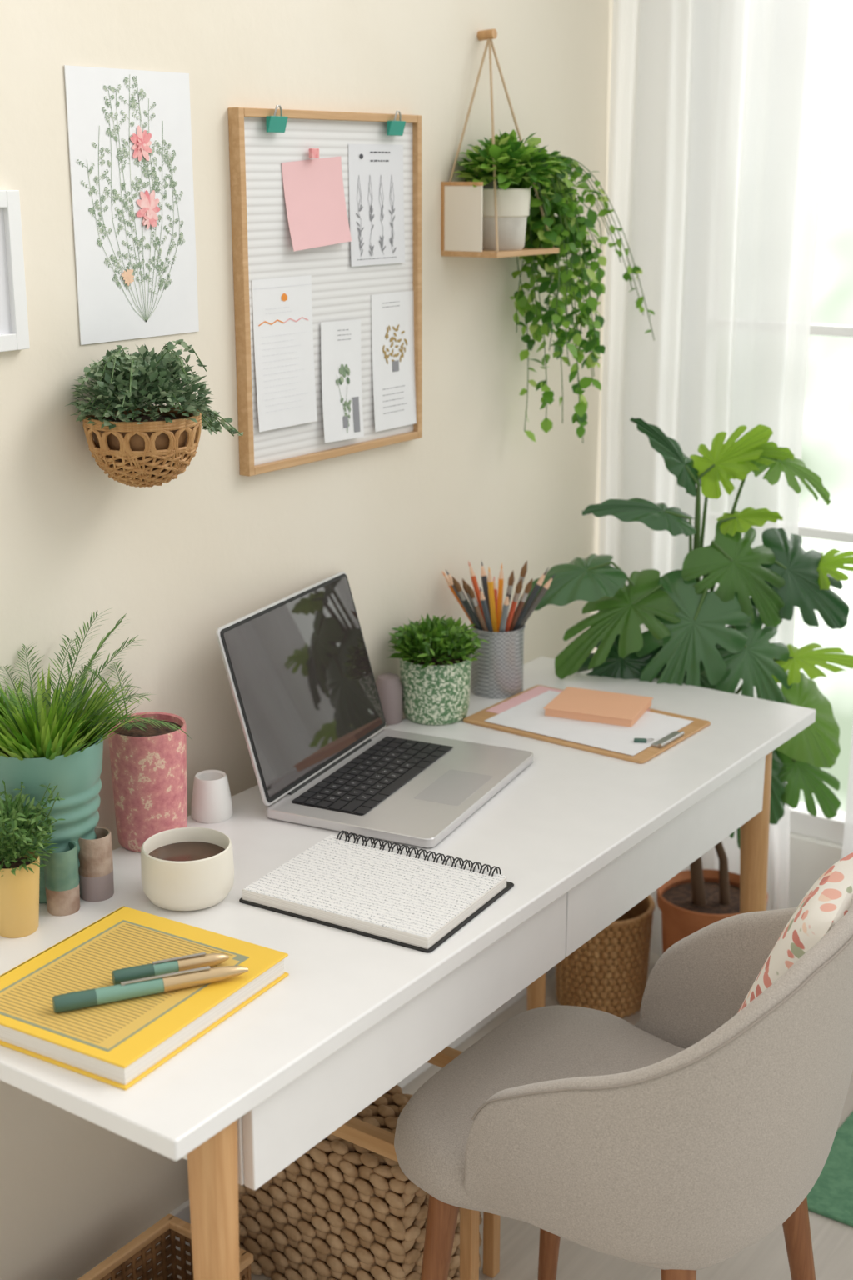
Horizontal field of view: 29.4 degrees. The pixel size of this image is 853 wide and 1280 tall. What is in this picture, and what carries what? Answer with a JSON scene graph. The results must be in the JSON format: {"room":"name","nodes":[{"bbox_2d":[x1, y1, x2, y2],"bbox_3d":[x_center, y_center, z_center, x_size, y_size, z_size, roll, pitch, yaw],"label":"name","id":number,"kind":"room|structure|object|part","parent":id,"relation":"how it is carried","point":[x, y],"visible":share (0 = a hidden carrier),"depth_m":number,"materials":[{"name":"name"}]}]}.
{"room":"home office","nodes":[
{"label":"home office","id":0,"kind":"room"},
{"bbox_2d":[0,0,613,1279],"bbox_3d":[-0.620,-0.214,1.990,0.100,2.600,3.750,11,20,34],"label":"wall","id":1,"kind":"structure","parent":0,"point":[187,557],"depth_m":2.40,"materials":[{"name":"paint"}]},
{"bbox_2d":[0,190,29,351],"bbox_3d":[-0.556,-0.432,1.919,0.014,0.190,0.198,11,20,34],"label":"picture frame","id":2,"kind":"object","parent":1,"relation":"attached to","point":[14,334],"visible":1,"depth_m":1.98,"materials":[{"name":"white wood"}]},
{"bbox_2d":[0,207,12,334],"bbox_3d":[-0.558,-0.432,1.921,0.004,0.150,0.158,11,20,34],"label":"picture","id":3,"kind":"object","parent":2,"relation":"attached to","point":[6,213],"depth_m":1.98,"materials":[{"name":"grey paper"}]},
{"bbox_2d":[64,65,199,344],"bbox_3d":[-0.382,-0.571,2.142,0.005,0.342,0.222,11,20,34],"label":"poster","id":4,"kind":"object","parent":1,"relation":"attached to","point":[129,130],"visible":1,"depth_m":2.13,"materials":[{"name":"paper"}]},
{"bbox_2d":[66,339,243,487],"bbox_3d":[-0.349,-0.297,2.121,0.179,0.188,0.248,11,20,34],"label":"wall planter","id":5,"kind":"object","parent":1,"relation":"attached to","point":[139,442],"visible":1,"depth_m":2.06,"materials":[{"name":"wicker"}]},
{"bbox_2d":[82,405,201,487],"bbox_3d":[-0.369,-0.248,2.120,0.153,0.095,0.153,11,20,34],"label":"basket","id":6,"kind":"object","parent":5,"relation":"attached to","point":[139,447],"depth_m":2.07,"materials":[{"name":"wicker"}]},
{"bbox_2d":[76,965,555,1279],"bbox_3d":[-0.430,0.948,2.507,0.012,0.080,3.050,11,20,34],"label":"baseboard","id":7,"kind":"structure","parent":1,"relation":"attached to","point":[182,1212],"depth_m":3.10,"materials":[{"name":"white paint"}]},
{"bbox_2d":[228,107,422,476],"bbox_3d":[-0.142,-0.540,2.494,0.020,0.516,0.439,11,20,34],"label":"board","id":8,"kind":"object","parent":1,"relation":"attached to","point":[262,248],"visible":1,"depth_m":2.44,"materials":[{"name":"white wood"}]},
{"bbox_2d":[265,105,288,132],"bbox_3d":[-0.212,-0.740,2.307,0.010,0.037,0.038,11,20,34],"label":"binder clip","id":9,"kind":"object","parent":8,"relation":"attached to","point":[274,123],"visible":1,"depth_m":2.30,"materials":[{"name":"metal"}]},
{"bbox_3d":[-0.210,-0.749,2.303,0.005,0.018,0.019,11,20,34],"label":"wire handle","id":10,"kind":"part","parent":9,"relation":"part of","materials":[{"name":"metal"}]},
{"bbox_2d":[251,275,317,431],"bbox_3d":[-0.210,-0.427,2.419,0.006,0.219,0.135,11,20,34],"label":"paper note","id":11,"kind":"object","parent":8,"relation":"attached to","point":[282,307],"visible":1,"depth_m":2.42,"materials":[{"name":"paper"}]},
{"bbox_2d":[309,148,319,158],"bbox_3d":[-0.166,-0.716,2.391,0.006,0.014,0.018,11,20,34],"label":"tab","id":12,"kind":"object","parent":8,"relation":"attached to","point":[313,152],"visible":1,"depth_m":2.39,"materials":[{"name":"pink plastic"}]},
{"bbox_2d":[281,156,351,250],"bbox_3d":[-0.162,-0.650,2.418,0.012,0.134,0.148,11,20,34],"label":"sticky note","id":13,"kind":"object","parent":8,"relation":"attached to","point":[314,195],"visible":1,"depth_m":2.42,"materials":[{"name":"pink paper"}]},
{"bbox_2d":[320,319,364,443],"bbox_3d":[-0.131,-0.405,2.536,0.008,0.184,0.100,11,18,34],"label":"card","id":14,"kind":"object","parent":8,"relation":"attached to","point":[341,362],"visible":1,"depth_m":2.54,"materials":[{"name":"paper"}]},
{"bbox_2d":[348,144,404,266],"bbox_3d":[-0.077,-0.681,2.544,0.004,0.182,0.141,11,20,34],"label":"sketch sheet","id":15,"kind":"object","parent":8,"relation":"attached to","point":[375,171],"visible":1,"depth_m":2.54,"materials":[{"name":"grey paper"}]},
{"bbox_2d":[370,290,416,431],"bbox_3d":[-0.052,-0.454,2.644,0.006,0.217,0.117,11,20,34],"label":"card","id":16,"kind":"object","parent":8,"relation":"attached to","point":[392,314],"visible":1,"depth_m":2.64,"materials":[{"name":"paper"}]},
{"bbox_2d":[387,110,405,135],"bbox_3d":[-0.047,-0.805,2.532,0.010,0.037,0.038,11,20,34],"label":"binder clip","id":17,"kind":"object","parent":8,"relation":"attached to","point":[395,127],"visible":1,"depth_m":2.53,"materials":[{"name":"metal"}]},
{"bbox_3d":[-0.045,-0.814,2.528,0.005,0.018,0.019,11,20,34],"label":"wire handle","id":18,"kind":"part","parent":17,"relation":"part of","materials":[{"name":"metal"}]},
{"bbox_2d":[440,28,559,258],"bbox_3d":[0.127,-0.833,2.723,0.112,0.364,0.200,11,20,34],"label":"shelf","id":19,"kind":"object","parent":1,"relation":"attached to","point":[462,202],"visible":0.89,"depth_m":2.69,"materials":[{"name":"brown wood"}]},
{"bbox_3d":[0.059,-0.700,2.688,0.080,0.111,0.006,11,20,34],"label":"frame","id":20,"kind":"part","parent":19,"relation":"part of","materials":[{"name":"brown wood"}]},
{"bbox_3d":[0.061,-0.697,2.688,0.074,0.105,0.004,11,20,34],"label":"panel","id":21,"kind":"part","parent":19,"relation":"part of","materials":[{"name":"paint"}]},
{"bbox_2d":[455,129,654,443],"bbox_3d":[0.250,-0.628,2.915,0.159,0.545,0.557,11,20,34],"label":"trailing plant","id":22,"kind":"object","parent":19,"relation":"on","point":[521,222],"visible":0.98,"depth_m":2.85,"materials":[{"name":"green plant"}]},
{"bbox_3d":[0.127,-0.712,2.749,0.098,0.100,0.098,11,20,34],"label":"pot","id":23,"kind":"part","parent":22,"relation":"part of","materials":[{"name":"beige ceramic"}]},
{"bbox_3d":[1.481,-1.481,2.194,2.701,0.024,0.094,11,20,34],"label":"curtain rod","id":24,"kind":"object","parent":1,"relation":"attached to","visible":0},
{"bbox_2d":[596,0,833,955],"bbox_3d":[0.550,-0.479,3.138,0.449,2.430,0.083,5,17,18],"label":"curtain","id":25,"kind":"object","parent":24,"relation":"hanging from","point":[717,107],"visible":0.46,"depth_m":3.07,"materials":[{"name":"white fabric"}]},
{"bbox_2d":[841,723,852,859],"bbox_3d":[1.689,-0.269,2.412,2.122,2.430,0.085,11,20,34],"label":"curtain","id":26,"kind":"object","parent":24,"relation":"hanging from","point":[847,846],"visible":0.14,"depth_m":3.22,"materials":[{"name":"white fabric"}]},
{"bbox_2d":[150,950,852,1279],"bbox_3d":[0.708,1.320,1.460,3.350,0.050,3.750,11,20,34],"label":"floor","id":27,"kind":"structure","parent":0,"point":[832,1240],"depth_m":2.56,"materials":[{"name":"wood"}]},
{"bbox_2d":[77,1214,253,1279],"bbox_3d":[-0.445,0.992,2.206,0.166,0.164,0.456,11,20,34],"label":"storage basket","id":28,"kind":"object","parent":27,"relation":"on","point":[171,1225],"visible":0.78,"depth_m":2.37,"materials":[{"name":"brown wicker"}]},
{"bbox_2d":[238,1085,482,1279],"bbox_3d":[-0.112,0.844,2.498,0.353,0.286,0.213,11,20,34],"label":"seagrass basket","id":29,"kind":"object","parent":27,"relation":"on","point":[343,1209],"visible":0.47,"depth_m":2.39,"materials":[{"name":"wicker"}]},
{"bbox_3d":[-0.112,0.718,2.461,0.339,0.023,0.192,11,20,34],"label":"lid","id":30,"kind":"part","parent":29,"relation":"part of","materials":[{"name":"beige wicker"}]},
{"bbox_2d":[0,656,815,1279],"bbox_3d":[-0.011,0.617,2.448,0.557,0.751,1.592,11,20,34],"label":"desk","id":31,"kind":"object","parent":27,"relation":"on","point":[582,837],"visible":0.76,"depth_m":2.04,"materials":[{"name":"white paint"}]},
{"bbox_2d":[0,780,64,938],"bbox_3d":[-0.499,0.268,1.976,0.119,0.182,0.125,11,20,34],"label":"bushy plant","id":32,"kind":"object","parent":31,"relation":"on","point":[20,865],"visible":1,"depth_m":1.96,"materials":[{"name":"green plant"}]},
{"bbox_3d":[-0.503,0.311,1.987,0.065,0.095,0.065,11,20,34],"label":"pot","id":33,"kind":"part","parent":32,"relation":"part of","materials":[{"name":"yellow ceramic"}]},
{"bbox_2d":[42,840,79,915],"bbox_3d":[-0.459,0.299,2.042,0.042,0.086,0.042,11,20,34],"label":"tumbler","id":34,"kind":"object","parent":31,"relation":"on","point":[61,871],"visible":0.91,"depth_m":2.03,"materials":[{"name":"green ceramic"}]},
{"bbox_2d":[0,608,190,904],"bbox_3d":[-0.456,0.151,2.065,0.210,0.358,0.316,11,20,34],"label":"grass planter","id":35,"kind":"object","parent":31,"relation":"on","point":[59,742],"visible":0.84,"depth_m":2.03,"materials":[{"name":"teal ceramic"}]},
{"bbox_3d":[-0.487,0.223,2.087,0.152,0.207,0.152,11,20,34],"label":"pot","id":36,"kind":"part","parent":35,"relation":"part of","materials":[{"name":"teal ceramic"}]},
{"bbox_2d":[78,826,114,901],"bbox_3d":[-0.425,0.287,2.083,0.045,0.086,0.045,11,20,34],"label":"tumbler","id":37,"kind":"object","parent":31,"relation":"on","point":[95,856],"visible":0.89,"depth_m":2.07,"materials":[{"name":"brown ceramic"}]},
{"bbox_2d":[78,660,187,852],"bbox_3d":[-0.401,0.162,2.216,0.121,0.253,0.153,11,20,34],"label":"planter","id":38,"kind":"object","parent":31,"relation":"on","point":[148,763],"visible":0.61,"depth_m":2.20,"materials":[{"name":"pink ceramic"}]},
{"bbox_3d":[-0.382,0.197,2.241,0.106,0.171,0.106,11,20,34],"label":"pot","id":39,"kind":"part","parent":38,"relation":"part of","materials":[{"name":"pink ceramic"}]},
{"bbox_2d":[0,905,289,1089],"bbox_3d":[-0.339,0.392,1.825,0.249,0.029,0.286,9,19,29],"label":"book","id":40,"kind":"object","parent":31,"relation":"on","point":[119,1043],"visible":0.92,"depth_m":1.78,"materials":[{"name":"yellow paper"}]},
{"bbox_2d":[0,920,249,1051],"bbox_3d":[-0.347,0.381,1.815,0.189,0.001,0.242,9,19,29],"label":"print","id":41,"kind":"object","parent":40,"relation":"on","point":[88,962],"depth_m":1.79,"materials":[{"name":"paper"}]},
{"bbox_2d":[52,965,248,1013],"bbox_3d":[-0.300,0.379,1.782,0.216,0.021,0.019,-6,17,-21],"label":"pen","id":42,"kind":"object","parent":40,"relation":"on","point":[205,975],"visible":1,"depth_m":1.77,"materials":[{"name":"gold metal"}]},
{"bbox_2d":[111,952,229,984],"bbox_3d":[-0.287,0.367,1.826,0.132,0.019,0.018,-7,18,-22],"label":"pen","id":43,"kind":"object","parent":40,"relation":"on","point":[202,959],"visible":0.92,"depth_m":1.82,"materials":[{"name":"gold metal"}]},
{"bbox_2d":[140,827,234,910],"bbox_3d":[-0.305,0.295,2.079,0.118,0.074,0.118,11,20,34],"label":"coffee cup","id":44,"kind":"object","parent":31,"relation":"on","point":[182,868],"visible":1,"depth_m":2.04,"materials":[{"name":"beige ceramic"}]},
{"bbox_2d":[190,770,233,823],"bbox_3d":[-0.310,0.224,2.341,0.060,0.063,0.060,11,20,34],"label":"vase","id":45,"kind":"object","parent":31,"relation":"on","point":[212,802],"visible":1,"depth_m":2.32,"materials":[{"name":"white ceramic"}]},
{"bbox_3d":[-0.224,0.826,1.770,0.056,0.727,0.064,11,20,34],"label":"leg","id":46,"kind":"part","parent":31,"relation":"part of","materials":[{"name":"brown wood"}]},
{"bbox_2d":[215,571,533,848],"bbox_3d":[-0.064,0.087,2.428,0.340,0.274,0.386,7,18,24],"label":"laptop","id":47,"kind":"object","parent":31,"relation":"on","point":[297,666],"visible":1,"depth_m":2.44,"materials":[{"name":"metal"}]},
{"bbox_3d":[-0.182,0.064,2.479,0.079,0.258,0.386,7,18,24],"label":"lid","id":48,"kind":"part","parent":47,"relation":"part of","materials":[{"name":"metal"}]},
{"bbox_2d":[239,830,514,953],"bbox_3d":[-0.062,0.316,2.095,0.284,0.026,0.224,9,19,29],"label":"spiral notebook","id":49,"kind":"object","parent":31,"relation":"on","point":[407,899],"visible":1,"depth_m":2.07,"materials":[{"name":"white paper"}]},
{"bbox_2d":[375,673,403,724],"bbox_3d":[-0.064,0.098,2.743,0.048,0.081,0.048,11,20,34],"label":"jar","id":50,"kind":"object","parent":31,"relation":"on","point":[389,686],"visible":0.84,"depth_m":2.72,"materials":[{"name":"ceramic"}]},
{"bbox_3d":[-0.002,0.454,1.959,0.016,0.113,0.645,11,20,34],"label":"drawer","id":51,"kind":"part","parent":31,"relation":"part of","materials":[{"name":"white paint"}]},
{"bbox_2d":[387,614,489,725],"bbox_3d":[0.014,0.045,2.752,0.167,0.177,0.170,11,20,34],"label":"planter","id":52,"kind":"object","parent":31,"relation":"on","point":[436,659],"visible":1,"depth_m":2.72,"materials":[{"name":"green ceramic"}]},
{"bbox_3d":[0.015,0.078,2.764,0.122,0.108,0.122,11,20,34],"label":"pot","id":53,"kind":"part","parent":52,"relation":"part of","materials":[{"name":"green ceramic"}]},
{"bbox_2d":[470,623,525,698],"bbox_3d":[0.126,0.032,2.896,0.098,0.122,0.098,11,20,34],"label":"pencil cup","id":54,"kind":"object","parent":31,"relation":"on","point":[498,673],"visible":0.77,"depth_m":2.86,"materials":[{"name":"grey metal"}]},
{"bbox_2d":[442,571,475,628],"bbox_3d":[0.095,-0.017,2.892,0.138,0.212,0.009,4,17,12],"label":"pencil","id":55,"kind":"object","parent":54,"relation":"in","point":[447,580],"visible":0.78,"depth_m":2.88,"materials":[{"name":"paint"}]},
{"bbox_2d":[445,570,477,629],"bbox_3d":[0.096,-0.018,2.883,0.126,0.219,0.009,0,16,1],"label":"pencil","id":56,"kind":"object","parent":54,"relation":"in","point":[448,574],"visible":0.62,"depth_m":2.86,"materials":[{"name":"paint"}]},
{"bbox_2d":[452,576,483,630],"bbox_3d":[0.098,-0.014,2.864,0.123,0.218,0.012,-9,18,-28],"label":"paintbrush","id":57,"kind":"object","parent":54,"relation":"in","point":[457,584],"visible":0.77,"depth_m":2.83,"materials":[{"name":"paint"}]},
{"bbox_2d":[462,578,481,625],"bbox_3d":[0.107,-0.011,2.891,0.089,0.199,0.012,3,16,9],"label":"paintbrush","id":58,"kind":"object","parent":54,"relation":"in","point":[464,583],"visible":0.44,"depth_m":2.87,"materials":[{"name":"paint"}]},
{"bbox_2d":[468,560,486,624],"bbox_3d":[0.110,-0.026,2.893,0.084,0.226,0.009,10,19,31],"label":"pencil","id":59,"kind":"object","parent":54,"relation":"in","point":[473,577],"visible":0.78,"depth_m":2.88,"materials":[{"name":"paint"}]},
{"bbox_2d":[467,584,488,631],"bbox_3d":[0.108,-0.007,2.869,0.091,0.203,0.012,-12,20,-35],"label":"paintbrush","id":60,"kind":"object","parent":54,"relation":"in","point":[471,592],"visible":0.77,"depth_m":2.83,"materials":[{"name":"paint"}]},
{"bbox_2d":[480,561,490,618],"bbox_3d":[0.117,-0.026,2.900,0.009,0.222,0.079,-9,18,-28],"label":"pencil","id":61,"kind":"object","parent":54,"relation":"in","point":[484,578],"visible":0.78,"depth_m":2.90,"materials":[{"name":"paint"}]},
{"bbox_2d":[480,586,493,631],"bbox_3d":[0.117,-0.004,2.874,0.064,0.196,0.009,-13,21,-38],"label":"pencil","id":62,"kind":"object","parent":54,"relation":"in","point":[483,602],"visible":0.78,"depth_m":2.85,"materials":[{"name":"paint"}]},
{"bbox_2d":[487,567,497,632],"bbox_3d":[0.121,-0.022,2.873,0.009,0.229,0.040,14,21,39],"label":"pencil","id":63,"kind":"object","parent":54,"relation":"in","point":[490,582],"visible":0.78,"depth_m":2.85,"materials":[{"name":"paint"}]},
{"bbox_2d":[493,576,497,614],"bbox_3d":[0.125,-0.011,2.906,0.009,0.192,0.080,-1,16,-5],"label":"pencil","id":64,"kind":"object","parent":54,"relation":"in","point":[494,581],"visible":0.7,"depth_m":2.91,"materials":[{"name":"paint"}]},
{"bbox_2d":[496,563,504,632],"bbox_3d":[0.128,-0.025,2.878,0.018,0.230,0.009,11,20,33],"label":"pencil","id":65,"kind":"object","parent":54,"relation":"in","point":[501,580],"visible":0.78,"depth_m":2.86,"materials":[{"name":"paint"}]},
{"bbox_2d":[499,592,509,632],"bbox_3d":[0.130,0.000,2.861,0.009,0.196,0.092,-4,17,-12],"label":"pencil","id":66,"kind":"object","parent":54,"relation":"in","point":[506,604],"visible":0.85,"depth_m":2.82,"materials":[{"name":"paint"}]},
{"bbox_2d":[505,570,514,604],"bbox_3d":[0.136,-0.018,2.886,0.043,0.213,0.012,-8,18,-25],"label":"paintbrush","id":67,"kind":"object","parent":54,"relation":"in","point":[511,580],"visible":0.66,"depth_m":2.87,"materials":[{"name":"paint"}]},
{"bbox_2d":[505,578,522,631],"bbox_3d":[0.140,-0.012,2.860,0.012,0.217,0.089,-10,19,-32],"label":"paintbrush","id":68,"kind":"object","parent":54,"relation":"in","point":[519,587],"visible":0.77,"depth_m":2.82,"materials":[{"name":"paint"}]},
{"bbox_2d":[506,560,527,619],"bbox_3d":[0.144,-0.026,2.890,0.077,0.227,0.012,-9,18,-27],"label":"paintbrush","id":69,"kind":"object","parent":54,"relation":"in","point":[523,571],"visible":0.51,"depth_m":2.87,"materials":[{"name":"paint"}]},
{"bbox_2d":[509,578,533,631],"bbox_3d":[0.144,-0.011,2.867,0.091,0.212,0.012,9,18,27],"label":"paintbrush","id":70,"kind":"object","parent":54,"relation":"in","point":[529,585],"visible":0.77,"depth_m":2.84,"materials":[{"name":"paint"}]},
{"bbox_2d":[513,570,547,630],"bbox_3d":[0.153,-0.018,2.874,0.117,0.224,0.009,3,17,12],"label":"pencil","id":71,"kind":"object","parent":54,"relation":"in","point":[539,583],"visible":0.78,"depth_m":2.85,"materials":[{"name":"paint"}]},
{"bbox_2d":[517,574,554,629],"bbox_3d":[0.158,-0.014,2.881,0.136,0.213,0.009,1,16,2],"label":"pencil","id":72,"kind":"object","parent":54,"relation":"in","point":[546,587],"visible":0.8,"depth_m":2.86,"materials":[{"name":"paint"}]},
{"bbox_3d":[0.213,0.441,3.094,0.054,0.728,0.074,11,20,34],"label":"leg","id":73,"kind":"part","parent":31,"relation":"part of","materials":[{"name":"brown wood"}]},
{"bbox_2d":[463,685,710,764],"bbox_3d":[0.270,0.134,2.741,0.348,0.013,0.240,12,20,35],"label":"clipboard","id":74,"kind":"object","parent":31,"relation":"on","point":[522,714],"visible":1,"depth_m":2.70,"materials":[{"name":"brown wood"}]},
{"bbox_2d":[544,686,653,727],"bbox_3d":[0.295,0.114,2.783,0.156,0.014,0.128,7,18,22],"label":"notepad","id":75,"kind":"object","parent":74,"relation":"on","point":[588,705],"visible":1,"depth_m":2.76,"materials":[{"name":"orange paper"}]},
{"bbox_2d":[634,738,654,743],"bbox_3d":[0.353,0.163,2.631,0.033,0.006,0.010,2,16,6],"label":"binder clip","id":76,"kind":"object","parent":74,"relation":"on","point":[636,740],"visible":1,"depth_m":2.63,"materials":[{"name":"metal"}]},
{"bbox_3d":[0.372,0.306,2.469,0.016,0.113,0.648,11,20,34],"label":"drawer","id":77,"kind":"part","parent":31,"relation":"part of","materials":[{"name":"white paint"}]},
{"bbox_3d":[0.566,0.511,2.855,0.059,0.728,0.074,11,20,34],"label":"leg","id":78,"kind":"part","parent":31,"relation":"part of","materials":[{"name":"brown wood"}]},
{"bbox_2d":[330,1046,500,1279],"bbox_3d":[-0.050,0.822,2.439,0.511,0.360,0.260,11,20,34],"label":"wooden stool","id":79,"kind":"object","parent":27,"relation":"on","point":[369,1137],"visible":0.03,"depth_m":2.27,"materials":[{"name":"brown wood"}]},
{"bbox_3d":[-0.050,0.661,2.392,0.511,0.025,0.260,11,20,34],"label":"frame","id":80,"kind":"part","parent":79,"relation":"part of","materials":[{"name":"brown wood"}]},
{"bbox_3d":[0.059,0.895,2.231,0.020,0.336,0.020,11,20,34],"label":"leg","id":81,"kind":"part","parent":79,"relation":"part of","materials":[{"name":"brown wood"}]},
{"bbox_3d":[0.101,0.823,2.479,0.020,0.336,0.020,11,20,34],"label":"leg","id":82,"kind":"part","parent":79,"relation":"part of","materials":[{"name":"brown wood"}]},
{"bbox_2d":[555,895,655,1018],"bbox_3d":[0.360,0.635,3.333,0.208,0.222,0.208,11,20,34],"label":"wicker basket","id":83,"kind":"object","parent":27,"relation":"on","point":[608,973],"visible":0.67,"depth_m":3.26,"materials":[{"name":"wicker"}]},
{"bbox_2d":[394,897,852,1279],"bbox_3d":[0.274,0.674,2.146,0.556,0.812,0.498,11,20,34],"label":"upholstered chair","id":84,"kind":"object","parent":27,"relation":"on","point":[675,1141],"visible":0.92,"depth_m":1.91,"materials":[{"name":"grey fabric"}]},
{"bbox_3d":[0.014,0.868,2.173,0.081,0.424,0.043,8,18,25],"label":"leg","id":85,"kind":"part","parent":84,"relation":"part of","materials":[{"name":"brown wood"}]},
{"bbox_3d":[0.192,0.806,2.387,0.043,0.424,0.077,-3,16,-9],"label":"leg","id":86,"kind":"part","parent":84,"relation":"part of","materials":[{"name":"brown wood"}]},
{"bbox_3d":[0.240,0.644,2.146,0.490,0.095,0.454,11,20,34],"label":"seat","id":87,"kind":"part","parent":84,"relation":"part of","materials":[{"name":"grey fabric"}]},
{"bbox_3d":[0.305,0.924,1.978,0.043,0.424,0.087,-3,16,-10],"label":"leg","id":88,"kind":"part","parent":84,"relation":"part of","materials":[{"name":"brown wood"}]},
{"bbox_2d":[737,852,852,1013],"bbox_3d":[0.471,0.439,2.075,0.161,0.306,0.260,7,18,24],"label":"throw pillow","id":89,"kind":"object","parent":84,"relation":"on","point":[830,898],"visible":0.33,"depth_m":1.97,"materials":[{"name":"white fabric"}]},
{"bbox_3d":[0.511,0.847,2.244,0.112,0.426,0.043,-3,16,-9],"label":"leg","id":90,"kind":"part","parent":84,"relation":"part of","materials":[{"name":"brown wood"}]},
{"bbox_2d":[521,417,852,953],"bbox_3d":[0.491,0.189,3.084,0.658,1.217,0.221,-3,16,-10],"label":"monstera plant","id":91,"kind":"object","parent":27,"relation":"on","point":[688,641],"visible":0.8,"depth_m":2.96,"materials":[{"name":"plant"}]},
{"bbox_3d":[0.560,0.631,3.229,0.216,0.287,0.216,11,20,34],"label":"pot","id":92,"kind":"part","parent":91,"relation":"part of","materials":[{"name":"ceramic"}]},
{"bbox_2d":[806,1110,852,1226],"bbox_3d":[1.460,1.002,2.452,1.720,0.008,0.580,11,20,34],"label":"rug","id":93,"kind":"object","parent":27,"relation":"on","point":[831,1197],"visible":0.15,"depth_m":2.73,"materials":[{"name":"green fabric"}]},
{"bbox_2d":[789,831,842,908],"bbox_3d":[1.800,-0.360,2.495,3.250,2.600,0.100,11,20,34],"label":"wall","id":94,"kind":"structure","parent":0,"point":[810,857],"depth_m":3.41,"materials":[{"name":"white paint"}]},
{"bbox_2d":[790,323,852,844],"bbox_3d":[1.126,-0.517,2.945,1.400,2.050,0.060,11,20,34],"label":"window","id":95,"kind":"structure","parent":94,"relation":"in","point":[802,822],"depth_m":3.37,"materials":[{"name":"white paint"}]}
]}

